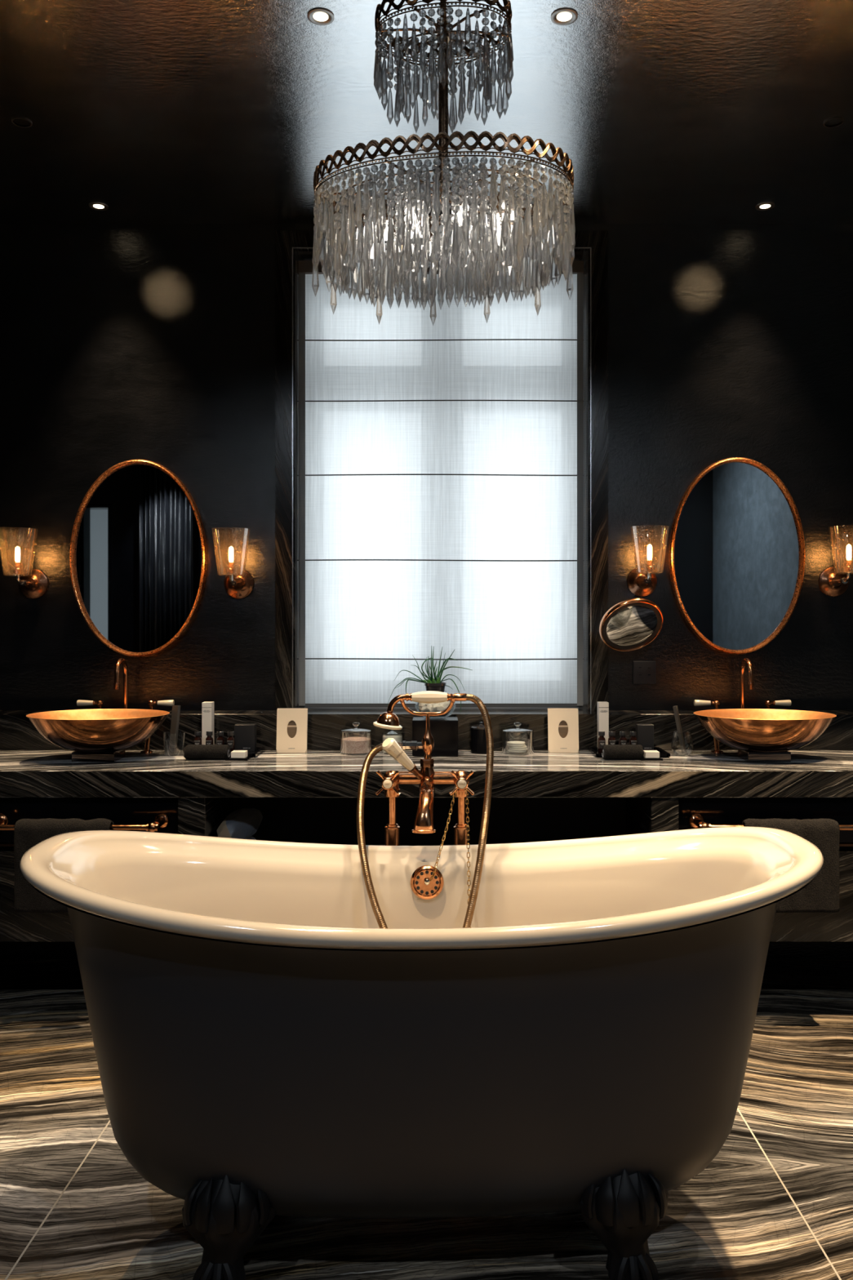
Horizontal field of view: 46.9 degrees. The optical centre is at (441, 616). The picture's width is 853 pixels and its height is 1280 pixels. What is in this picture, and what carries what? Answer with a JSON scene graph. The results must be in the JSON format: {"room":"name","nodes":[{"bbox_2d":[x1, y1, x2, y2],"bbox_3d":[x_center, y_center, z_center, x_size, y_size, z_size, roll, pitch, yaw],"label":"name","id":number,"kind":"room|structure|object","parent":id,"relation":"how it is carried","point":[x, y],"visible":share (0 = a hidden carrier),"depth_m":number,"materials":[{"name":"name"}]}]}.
{"room":"bathroom","nodes":[
{"label":"bathroom","id":0,"kind":"room"},
{"bbox_2d":[0,224,852,959],"bbox_3d":[-0.550,-0.098,4.020,6.600,2.895,0.300,0,0,0],"label":"wall","id":1,"kind":"structure","parent":0,"point":[119,343],"depth_m":3.87,"materials":[{"name":"paint"}]},
{"bbox_2d":[0,527,48,599],"bbox_3d":[-1.605,-0.201,3.761,0.143,0.263,0.218,0,0,0],"label":"wall sconce","id":2,"kind":"object","parent":1,"relation":"attached to","point":[33,584],"visible":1,"depth_m":3.85,"materials":[{"name":"orange metal"}]},
{"bbox_2d":[13,562,22,574],"bbox_3d":[-1.605,-0.182,3.723,0.032,0.044,0.032,0,0,0],"label":"socket","id":3,"kind":"object","parent":2,"relation":"attached to","point":[17,570],"depth_m":3.71,"materials":[{"name":"orange metal"}]},
{"bbox_2d":[0,797,177,942],"bbox_3d":[-1.534,0.835,3.557,1.333,0.479,0.624,0,0,0],"label":"lower cabinet","id":4,"kind":"object","parent":1,"relation":"attached to","point":[15,926],"visible":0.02,"depth_m":3.26,"materials":[{"name":"black wood"}]},
{"bbox_2d":[0,813,168,832],"bbox_3d":[-1.425,0.676,3.195,1.050,0.050,0.124,0,0,0],"label":"towel rail","id":5,"kind":"object","parent":4,"relation":"attached to","point":[161,820],"visible":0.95,"depth_m":3.14,"materials":[{"name":"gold metal"}]},
{"bbox_2d":[13,817,114,912],"bbox_3d":[-1.208,0.794,3.150,0.305,0.294,0.062,0,0,0],"label":"towel","id":6,"kind":"object","parent":5,"relation":"hanging from","point":[28,833],"visible":0.34,"depth_m":3.12,"materials":[{"name":"black fabric"}]},
{"bbox_2d":[69,459,207,657],"bbox_3d":[-1.185,-0.228,3.848,0.535,0.775,0.040,0,0,0],"label":"oval mirror","id":7,"kind":"object","parent":1,"relation":"attached to","point":[138,556],"visible":1,"depth_m":3.85,"materials":[{"name":"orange mirror"}]},
{"bbox_2d":[211,528,254,599],"bbox_3d":[-0.796,-0.201,3.761,0.143,0.263,0.218,0,0,0],"label":"wall sconce","id":8,"kind":"object","parent":1,"relation":"attached to","point":[238,584],"visible":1,"depth_m":3.85,"materials":[{"name":"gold metal"}]},
{"bbox_2d":[226,562,235,574],"bbox_3d":[-0.796,-0.182,3.723,0.032,0.044,0.032,0,0,0],"label":"socket","id":9,"kind":"object","parent":8,"relation":"attached to","point":[230,571],"depth_m":3.71,"materials":[{"name":"orange metal"}]},
{"bbox_2d":[0,710,852,750],"bbox_3d":[-0.550,0.437,3.795,6.300,0.136,0.150,0,0,0],"label":"backsplash","id":10,"kind":"structure","parent":1,"relation":"attached to","point":[17,732],"depth_m":3.72,"materials":[{"name":"stone"}]},
{"bbox_2d":[76,657,174,709],"bbox_3d":[-1.217,0.264,3.742,0.372,0.211,0.136,0,0,0],"label":"tap","id":11,"kind":"object","parent":10,"relation":"on","point":[100,704],"visible":0.82,"depth_m":3.78,"materials":[{"name":"orange metal"}]},
{"bbox_2d":[693,657,791,709],"bbox_3d":[1.162,0.264,3.742,0.372,0.211,0.136,0,0,0],"label":"tap","id":12,"kind":"object","parent":10,"relation":"on","point":[750,683],"visible":0.85,"depth_m":3.78,"materials":[{"name":"orange metal"}]},
{"bbox_2d":[275,231,608,711],"bbox_3d":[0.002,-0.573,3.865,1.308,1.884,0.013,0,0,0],"label":"trim","id":13,"kind":"structure","parent":1,"relation":"attached to","point":[285,241],"depth_m":3.86,"materials":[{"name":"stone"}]},
{"bbox_2d":[297,260,585,706],"bbox_3d":[0.003,-0.531,3.952,1.156,1.790,0.065,0,0,0],"label":"blind","id":14,"kind":"object","parent":1,"relation":"attached to","point":[441,475],"visible":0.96,"depth_m":3.96,"materials":[{"name":"fabric"}]},
{"bbox_2d":[298,706,587,710],"bbox_3d":[0.002,0.379,4.085,1.162,0.020,0.431,0,0,0],"label":"window sill","id":15,"kind":"structure","parent":1,"relation":"attached to","point":[308,708],"depth_m":3.96,"materials":[{"name":"stone"}]},
{"bbox_2d":[599,597,663,651],"bbox_3d":[0.716,0.032,3.743,0.244,0.202,0.252,0,0,0],"label":"magnifying mirror","id":16,"kind":"object","parent":1,"relation":"attached to","point":[629,624],"visible":1,"depth_m":3.69,"materials":[{"name":"orange metal"}]},
{"bbox_2d":[632,661,656,684],"bbox_3d":[0.800,0.220,3.865,0.090,0.090,0.010,0,0,0],"label":"wall socket","id":17,"kind":"object","parent":1,"relation":"attached to","point":[643,672],"visible":1,"depth_m":3.86,"materials":[{"name":"black plastic"}]},
{"bbox_2d":[626,526,669,596],"bbox_3d":[0.790,-0.208,3.761,0.143,0.263,0.218,0,0,0],"label":"wall sconce","id":18,"kind":"object","parent":1,"relation":"attached to","point":[642,581],"visible":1,"depth_m":3.85,"materials":[{"name":"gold metal"}]},
{"bbox_2d":[645,560,653,572],"bbox_3d":[0.790,-0.190,3.723,0.032,0.044,0.032,0,0,0],"label":"socket","id":19,"kind":"object","parent":18,"relation":"attached to","point":[649,568],"depth_m":3.71,"materials":[{"name":"orange metal"}]},
{"bbox_2d":[668,457,805,654],"bbox_3d":[1.158,-0.237,3.848,0.531,0.773,0.040,0,0,0],"label":"oval mirror","id":20,"kind":"object","parent":1,"relation":"attached to","point":[736,552],"visible":1,"depth_m":3.85,"materials":[{"name":"orange mirror"}]},
{"bbox_2d":[678,797,852,942],"bbox_3d":[1.491,0.835,3.557,1.418,0.479,0.624,0,0,0],"label":"base cabinet","id":21,"kind":"object","parent":1,"relation":"attached to","point":[837,926],"visible":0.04,"depth_m":3.26,"materials":[{"name":"black wood"}]},
{"bbox_2d":[0,750,852,797],"bbox_3d":[-0.550,0.549,3.470,6.260,0.088,0.499,0,0,0],"label":"countertop","id":22,"kind":"structure","parent":21,"relation":"on","point":[23,773],"depth_m":3.22,"materials":[{"name":"black stone"}]},
{"bbox_2d":[26,708,169,762],"bbox_3d":[-1.209,0.424,3.479,0.488,0.162,0.408,0,0,0],"label":"basin","id":23,"kind":"object","parent":22,"relation":"in","point":[96,735],"visible":1,"depth_m":3.37,"materials":[{"name":"orange metal"}]},
{"bbox_2d":[183,744,230,759],"bbox_3d":[-0.828,0.479,3.478,0.155,0.052,0.065,0,0,0],"label":"rolled towel","id":24,"kind":"object","parent":22,"relation":"on","point":[191,751],"visible":1,"depth_m":3.45,"materials":[{"name":"grey fabric"}]},
{"bbox_2d":[225,755,250,760],"bbox_3d":[-0.719,0.501,3.478,0.078,0.007,0.064,0,0,0],"label":"soap dish","id":25,"kind":"object","parent":22,"relation":"on","point":[247,757],"visible":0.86,"depth_m":3.45,"materials":[{"name":"ceramic"}]},
{"bbox_2d":[231,750,247,758],"bbox_3d":[-0.715,0.487,3.478,0.050,0.022,0.045,0,0,0],"label":"soap bar","id":26,"kind":"object","parent":25,"relation":"on","point":[235,753],"visible":1,"depth_m":3.46,"materials":[{"name":"white"}]},
{"bbox_2d":[230,746,265,757],"bbox_3d":[-0.790,0.498,3.605,0.252,0.014,0.186,0,0,0],"label":"tray","id":27,"kind":"object","parent":22,"relation":"on","point":[259,749],"visible":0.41,"depth_m":3.60,"materials":[{"name":"black paint"}]},
{"bbox_2d":[194,730,201,744],"bbox_3d":[-0.891,0.460,3.600,0.028,0.079,0.028,0,0,0],"label":"bottle","id":28,"kind":"object","parent":27,"relation":"on","point":[197,740],"visible":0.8,"depth_m":3.59,"materials":[{"name":"orange glass"}]},
{"bbox_2d":[201,701,213,744],"bbox_3d":[-0.873,0.410,3.681,0.038,0.179,0.043,0,0,0],"label":"carton","id":29,"kind":"object","parent":27,"relation":"on","point":[207,707],"visible":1,"depth_m":3.66,"materials":[{"name":"white cardboard"}]},
{"bbox_2d":[205,730,213,744],"bbox_3d":[-0.850,0.460,3.604,0.028,0.079,0.028,0,0,0],"label":"bottle","id":30,"kind":"object","parent":27,"relation":"on","point":[209,740],"visible":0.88,"depth_m":3.59,"materials":[{"name":"black glass"}]},
{"bbox_2d":[216,730,224,744],"bbox_3d":[-0.809,0.460,3.600,0.028,0.079,0.028,0,0,0],"label":"bottle","id":31,"kind":"object","parent":27,"relation":"on","point":[220,740],"visible":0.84,"depth_m":3.59,"materials":[{"name":"black glass"}]},
{"bbox_2d":[226,730,235,753],"bbox_3d":[-0.770,0.460,3.600,0.028,0.079,0.028,0,0,0],"label":"bottle","id":32,"kind":"object","parent":27,"relation":"on","point":[230,740],"visible":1,"depth_m":3.59,"materials":[{"name":"black glass"}]},
{"bbox_2d":[234,724,256,751],"bbox_3d":[-0.729,0.450,3.660,0.075,0.098,0.041,0,0,0],"label":"carton","id":33,"kind":"object","parent":27,"relation":"on","point":[245,735],"visible":1,"depth_m":3.64,"materials":[{"name":"black cardboard"}]},
{"bbox_2d":[275,708,307,752],"bbox_3d":[-0.554,0.423,3.667,0.113,0.165,0.062,0,0,0],"label":"menu card","id":34,"kind":"object","parent":22,"relation":"on","point":[291,723],"visible":1,"depth_m":3.65,"materials":[{"name":"beige paper"}]},
{"bbox_2d":[339,723,372,755],"bbox_3d":[-0.315,0.448,3.630,0.119,0.115,0.119,0,0,0],"label":"glass jar","id":35,"kind":"object","parent":22,"relation":"on","point":[357,745],"visible":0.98,"depth_m":3.59,"materials":[{"name":"clear glass"}]},
{"bbox_2d":[382,730,403,754],"bbox_3d":[-0.180,0.454,3.630,0.078,0.103,0.078,0,0,0],"label":"glass jar","id":36,"kind":"object","parent":22,"relation":"on","point":[396,736],"visible":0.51,"depth_m":3.62,"materials":[{"name":"white"}]},
{"bbox_2d":[412,715,457,755],"bbox_3d":[-0.022,0.440,3.630,0.166,0.130,0.160,0,0,0],"label":"cube","id":37,"kind":"object","parent":22,"relation":"on","point":[444,731],"visible":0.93,"depth_m":3.55,"materials":[{"name":"black paint"}]},
{"bbox_2d":[414,690,455,718],"bbox_3d":[-0.022,0.325,3.635,0.152,0.098,0.152,0,0,0],"label":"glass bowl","id":38,"kind":"object","parent":37,"relation":"on","point":[437,707],"visible":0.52,"depth_m":3.60,"materials":[{"name":"clear glass"}]},
{"bbox_2d":[387,646,471,711],"bbox_3d":[-0.041,0.228,3.630,0.316,0.243,0.090,0,0,0],"label":"potted plant","id":39,"kind":"object","parent":38,"relation":"in","point":[435,684],"visible":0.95,"depth_m":3.62,"materials":[{"name":"green plant"}]},
{"bbox_2d":[470,721,492,754],"bbox_3d":[0.149,0.448,3.650,0.081,0.115,0.081,0,0,0],"label":"canister","id":40,"kind":"object","parent":22,"relation":"on","point":[477,733],"visible":0.77,"depth_m":3.61,"materials":[{"name":"black paint"}]},
{"bbox_2d":[501,723,533,755],"bbox_3d":[0.283,0.448,3.630,0.119,0.115,0.119,0,0,0],"label":"glass jar","id":41,"kind":"object","parent":22,"relation":"on","point":[515,747],"visible":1,"depth_m":3.61,"materials":[{"name":"clear glass"}]},
{"bbox_2d":[547,708,578,752],"bbox_3d":[0.454,0.423,3.667,0.113,0.165,0.062,0,0,0],"label":"menu card","id":42,"kind":"object","parent":22,"relation":"on","point":[562,723],"visible":1,"depth_m":3.65,"materials":[{"name":"beige paper"}]},
{"bbox_2d":[601,744,644,759],"bbox_3d":[0.642,0.479,3.478,0.141,0.052,0.065,0,0,0],"label":"rolled towel","id":43,"kind":"object","parent":22,"relation":"on","point":[609,751],"visible":1,"depth_m":3.45,"materials":[{"name":"grey fabric"}]},
{"bbox_2d":[587,746,670,757],"bbox_3d":[0.686,0.498,3.605,0.267,0.014,0.186,0,0,0],"label":"tray","id":44,"kind":"object","parent":22,"relation":"on","point":[593,750],"visible":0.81,"depth_m":3.58,"materials":[{"name":"black paint"}]},
{"bbox_2d":[597,730,605,753],"bbox_3d":[0.588,0.460,3.600,0.028,0.079,0.028,0,0,0],"label":"bottle","id":45,"kind":"object","parent":44,"relation":"on","point":[602,740],"visible":0.98,"depth_m":3.59,"materials":[{"name":"black glass"}]},
{"bbox_2d":[597,701,608,744],"bbox_3d":[0.606,0.410,3.681,0.038,0.179,0.043,0,0,0],"label":"carton","id":46,"kind":"object","parent":44,"relation":"on","point":[602,706],"visible":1,"depth_m":3.66,"materials":[{"name":"white cardboard"}]},
{"bbox_2d":[608,730,615,744],"bbox_3d":[0.626,0.460,3.604,0.028,0.079,0.028,0,0,0],"label":"bottle","id":47,"kind":"object","parent":44,"relation":"on","point":[611,740],"visible":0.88,"depth_m":3.60,"materials":[{"name":"black glass"}]},
{"bbox_2d":[618,730,626,744],"bbox_3d":[0.666,0.460,3.600,0.028,0.079,0.028,0,0,0],"label":"bottle","id":48,"kind":"object","parent":44,"relation":"on","point":[623,740],"visible":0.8,"depth_m":3.59,"materials":[{"name":"black glass"}]},
{"bbox_2d":[629,730,636,744],"bbox_3d":[0.704,0.460,3.600,0.028,0.079,0.028,0,0,0],"label":"bottle","id":49,"kind":"object","parent":44,"relation":"on","point":[633,740],"visible":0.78,"depth_m":3.59,"materials":[{"name":"black glass"}]},
{"bbox_2d":[635,724,653,750],"bbox_3d":[0.758,0.450,3.660,0.060,0.098,0.041,0,0,0],"label":"carton","id":50,"kind":"object","parent":44,"relation":"on","point":[645,732],"visible":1,"depth_m":3.64,"materials":[{"name":"black cardboard"}]},
{"bbox_2d":[639,756,662,760],"bbox_3d":[0.739,0.501,3.478,0.078,0.007,0.064,0,0,0],"label":"soap dish","id":51,"kind":"object","parent":22,"relation":"on","point":[643,758],"visible":0.57,"depth_m":3.45,"materials":[{"name":"black paint"}]},
{"bbox_2d":[643,750,659,758],"bbox_3d":[0.743,0.487,3.478,0.050,0.022,0.045,0,0,0],"label":"soap bar","id":52,"kind":"object","parent":51,"relation":"on","point":[647,753],"visible":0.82,"depth_m":3.46,"materials":[{"name":"white"}]},
{"bbox_2d":[693,708,836,762],"bbox_3d":[1.140,0.424,3.479,0.488,0.162,0.408,0,0,0],"label":"basin","id":53,"kind":"object","parent":22,"relation":"in","point":[758,735],"visible":1,"depth_m":3.37,"materials":[{"name":"orange metal"}]},
{"bbox_3d":[0.878,0.463,3.580,0.080,0.085,0.080,0,0,0],"label":"glass tumbler","id":54,"kind":"object","parent":22,"relation":"on","visible":0},
{"bbox_2d":[672,705,685,753],"bbox_3d":[0.870,0.411,3.586,0.043,0.171,0.029,0,0,22],"label":"toothbrush","id":55,"kind":"object","parent":54,"relation":"in","point":[675,708],"visible":1,"depth_m":3.58,"materials":[{"name":"grey"}]},
{"bbox_3d":[-0.973,0.464,3.580,0.081,0.083,0.081,0,0,0],"label":"glass tumbler","id":56,"kind":"object","parent":22,"relation":"on","visible":0},
{"bbox_2d":[168,705,180,752],"bbox_3d":[-0.974,0.410,3.589,0.029,0.172,0.032,0,0,29],"label":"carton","id":57,"kind":"object","parent":56,"relation":"in","point":[175,708],"visible":1,"depth_m":3.58,"materials":[{"name":"grey"}]},
{"bbox_2d":[688,813,852,830],"bbox_3d":[1.385,0.676,3.195,1.130,0.050,0.124,0,0,0],"label":"towel rail","id":58,"kind":"object","parent":21,"relation":"attached to","point":[695,820],"visible":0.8,"depth_m":3.15,"materials":[{"name":"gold metal"}]},
{"bbox_2d":[742,817,839,912],"bbox_3d":[1.119,0.794,3.150,0.298,0.294,0.062,0,0,0],"label":"towel","id":59,"kind":"object","parent":58,"relation":"hanging from","point":[821,895],"visible":0.46,"depth_m":3.12,"materials":[{"name":"black fabric"}]},
{"bbox_2d":[817,524,852,596],"bbox_3d":[1.545,-0.208,3.761,0.143,0.263,0.218,0,0,0],"label":"wall sconce","id":60,"kind":"object","parent":1,"relation":"attached to","point":[833,581],"visible":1,"depth_m":3.85,"materials":[{"name":"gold metal"}]},
{"bbox_2d":[844,560,852,572],"bbox_3d":[1.545,-0.190,3.723,0.032,0.044,0.032,0,0,0],"label":"socket","id":61,"kind":"object","parent":60,"relation":"attached to","point":[848,568],"depth_m":3.71,"materials":[{"name":"orange metal"}]},
{"bbox_2d":[0,0,852,224],"bbox_3d":[-0.550,-1.605,1.160,6.600,0.120,6.020,0,0,0],"label":"ceiling","id":62,"kind":"structure","parent":0,"point":[152,112],"depth_m":2.97,"materials":[{"name":"paint"}]},
{"bbox_2d":[11,117,32,128],"bbox_3d":[-1.310,-1.544,3.070,0.060,0.003,0.060,0,0,0],"label":"recessed light","id":63,"kind":"object","parent":62,"relation":"in","point":[14,118],"visible":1,"depth_m":3.06,"materials":[{"name":"black"}]},
{"bbox_2d":[88,202,108,210],"bbox_3d":[-1.290,-1.543,3.700,0.069,0.004,0.069,0,0,0],"label":"recessed light","id":64,"kind":"object","parent":62,"relation":"in","point":[95,206],"visible":1,"depth_m":3.70,"materials":[{"name":"white glass"}]},
{"bbox_2d":[307,8,333,25],"bbox_3d":[-0.310,-1.543,2.530,0.069,0.004,0.069,0,0,0],"label":"recessed light","id":65,"kind":"object","parent":62,"relation":"in","point":[318,16],"visible":1,"depth_m":2.53,"materials":[{"name":"silver metal"}]},
{"bbox_2d":[311,0,575,326],"bbox_3d":[0.004,-1.120,2.150,0.573,0.850,0.416,0,0,9],"label":"chandelier","id":66,"kind":"object","parent":62,"relation":"hanging from","point":[466,251],"visible":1,"depth_m":2.05,"materials":[{"name":"clear glass"}]},
{"bbox_2d":[385,199,388,222],"bbox_3d":[-0.120,-0.879,2.136,0.024,0.045,0.024,0,0,9],"label":"socket","id":67,"kind":"object","parent":66,"relation":"attached to","point":[386,206],"depth_m":2.12,"materials":[{"name":"brown metal"}]},
{"bbox_2d":[392,214,395,233],"bbox_3d":[-0.108,-0.879,2.204,0.024,0.045,0.024,0,0,9],"label":"socket","id":68,"kind":"object","parent":66,"relation":"attached to","point":[394,215],"depth_m":2.19,"materials":[{"name":"brown metal"}]},
{"bbox_2d":[428,219,432,242],"bbox_3d":[-0.030,-0.879,2.240,0.024,0.045,0.024,0,0,9],"label":"socket","id":69,"kind":"object","parent":66,"relation":"attached to","point":[430,224],"depth_m":2.23,"materials":[{"name":"brown metal"}]},
{"bbox_2d":[490,191,499,216],"bbox_3d":[0.117,-0.879,2.096,0.024,0.045,0.024,0,0,9],"label":"socket","id":70,"kind":"object","parent":66,"relation":"attached to","point":[497,206],"depth_m":2.09,"materials":[{"name":"brown metal"}]},
{"bbox_2d":[551,8,577,25],"bbox_3d":[0.317,-1.543,2.530,0.069,0.004,0.069,0,0,0],"label":"recessed light","id":71,"kind":"object","parent":62,"relation":"in","point":[565,16],"visible":1,"depth_m":2.53,"materials":[{"name":"silver metal"}]},
{"bbox_2d":[755,202,774,210],"bbox_3d":[1.220,-1.543,3.700,0.069,0.004,0.069,0,0,0],"label":"recessed light","id":72,"kind":"object","parent":62,"relation":"in","point":[766,206],"visible":1,"depth_m":3.70,"materials":[{"name":"silver metal"}]},
{"bbox_2d":[823,117,844,128],"bbox_3d":[1.226,-1.544,3.070,0.060,0.003,0.060,0,0,0],"label":"recessed light","id":73,"kind":"object","parent":62,"relation":"in","point":[841,118],"visible":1,"depth_m":3.06,"materials":[{"name":"black"}]},
{"bbox_2d":[0,959,852,1279],"bbox_3d":[-0.550,1.400,1.160,6.600,0.100,6.020,0,0,0],"label":"floor","id":74,"kind":"structure","parent":0,"point":[735,1219],"depth_m":2.27,"materials":[{"name":"stone"}]},
{"bbox_2d":[4,1120,110,1279],"bbox_3d":[-0.887,1.350,1.075,0.004,0.001,5.550,0,0,0],"label":"trim","id":75,"kind":"structure","parent":74,"relation":"in","point":[108,1122],"depth_m":2.25,"materials":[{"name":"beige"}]},
{"bbox_2d":[177,797,233,836],"bbox_3d":[-0.820,0.972,3.462,0.090,0.756,0.475,0,0,0],"label":"pier","id":76,"kind":"object","parent":74,"relation":"on","point":[200,816],"visible":0.18,"depth_m":3.23,"materials":[{"name":"black stone"}]},
{"bbox_2d":[19,826,823,1279],"bbox_3d":[-0.035,0.923,2.178,1.718,0.854,0.708,0,0,-2],"label":"bathtub","id":77,"kind":"object","parent":74,"relation":"on","point":[264,1048],"visible":0.99,"depth_m":1.93,"materials":[{"name":"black ceramic"}]},
{"bbox_2d":[19,826,823,950],"bbox_3d":[-0.035,0.851,2.178,1.718,0.709,0.708,0,0,-2],"label":"basin","id":78,"kind":"object","parent":77,"relation":"in","point":[718,888],"depth_m":2.37,"materials":[{"name":"beige ceramic"}]},
{"bbox_2d":[374,697,475,845],"bbox_3d":[-0.038,0.778,2.543,0.263,1.145,0.194,0,0,0],"label":"tap","id":79,"kind":"object","parent":74,"relation":"on","point":[427,777],"visible":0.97,"depth_m":2.58,"materials":[{"name":"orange metal"}]},
{"bbox_2d":[356,690,493,928],"bbox_3d":[-0.039,0.517,2.427,0.348,0.646,0.373,0,0,0],"label":"shower","id":80,"kind":"object","parent":79,"relation":"on","point":[387,720],"visible":0.76,"depth_m":2.49,"materials":[{"name":"orange metal"}]},
{"bbox_2d":[430,786,471,927],"bbox_3d":[0.024,0.611,2.429,0.102,0.368,0.144,0,0,0],"label":"chain","id":81,"kind":"object","parent":79,"relation":"hanging from","point":[454,796],"visible":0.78,"depth_m":2.45,"materials":[{"name":"gold metal"}]},
{"bbox_2d":[626,797,678,834],"bbox_3d":[0.735,0.972,3.462,0.090,0.756,0.475,0,0,0],"label":"pier","id":82,"kind":"object","parent":74,"relation":"on","point":[643,815],"visible":0.18,"depth_m":3.23,"materials":[{"name":"black stone"}]},
{"bbox_2d":[737,1107,841,1279],"bbox_3d":[0.813,1.350,1.075,0.004,0.001,5.550,0,0,0],"label":"trim","id":83,"kind":"structure","parent":74,"relation":"in","point":[743,1117],"depth_m":2.27,"materials":[{"name":"beige tile"}]},
{"bbox_3d":[-0.043,0.972,3.475,1.463,0.756,0.450,0,0,0],"label":"open shelf unit","id":84,"kind":"object","parent":74,"relation":"on","visible":0},
{"bbox_2d":[216,808,262,839],"bbox_3d":[-0.701,0.755,3.407,0.098,0.169,0.183,0,0,21],"label":"drawstring bag","id":85,"kind":"object","parent":84,"relation":"on","point":[242,824],"visible":0.81,"depth_m":3.38,"materials":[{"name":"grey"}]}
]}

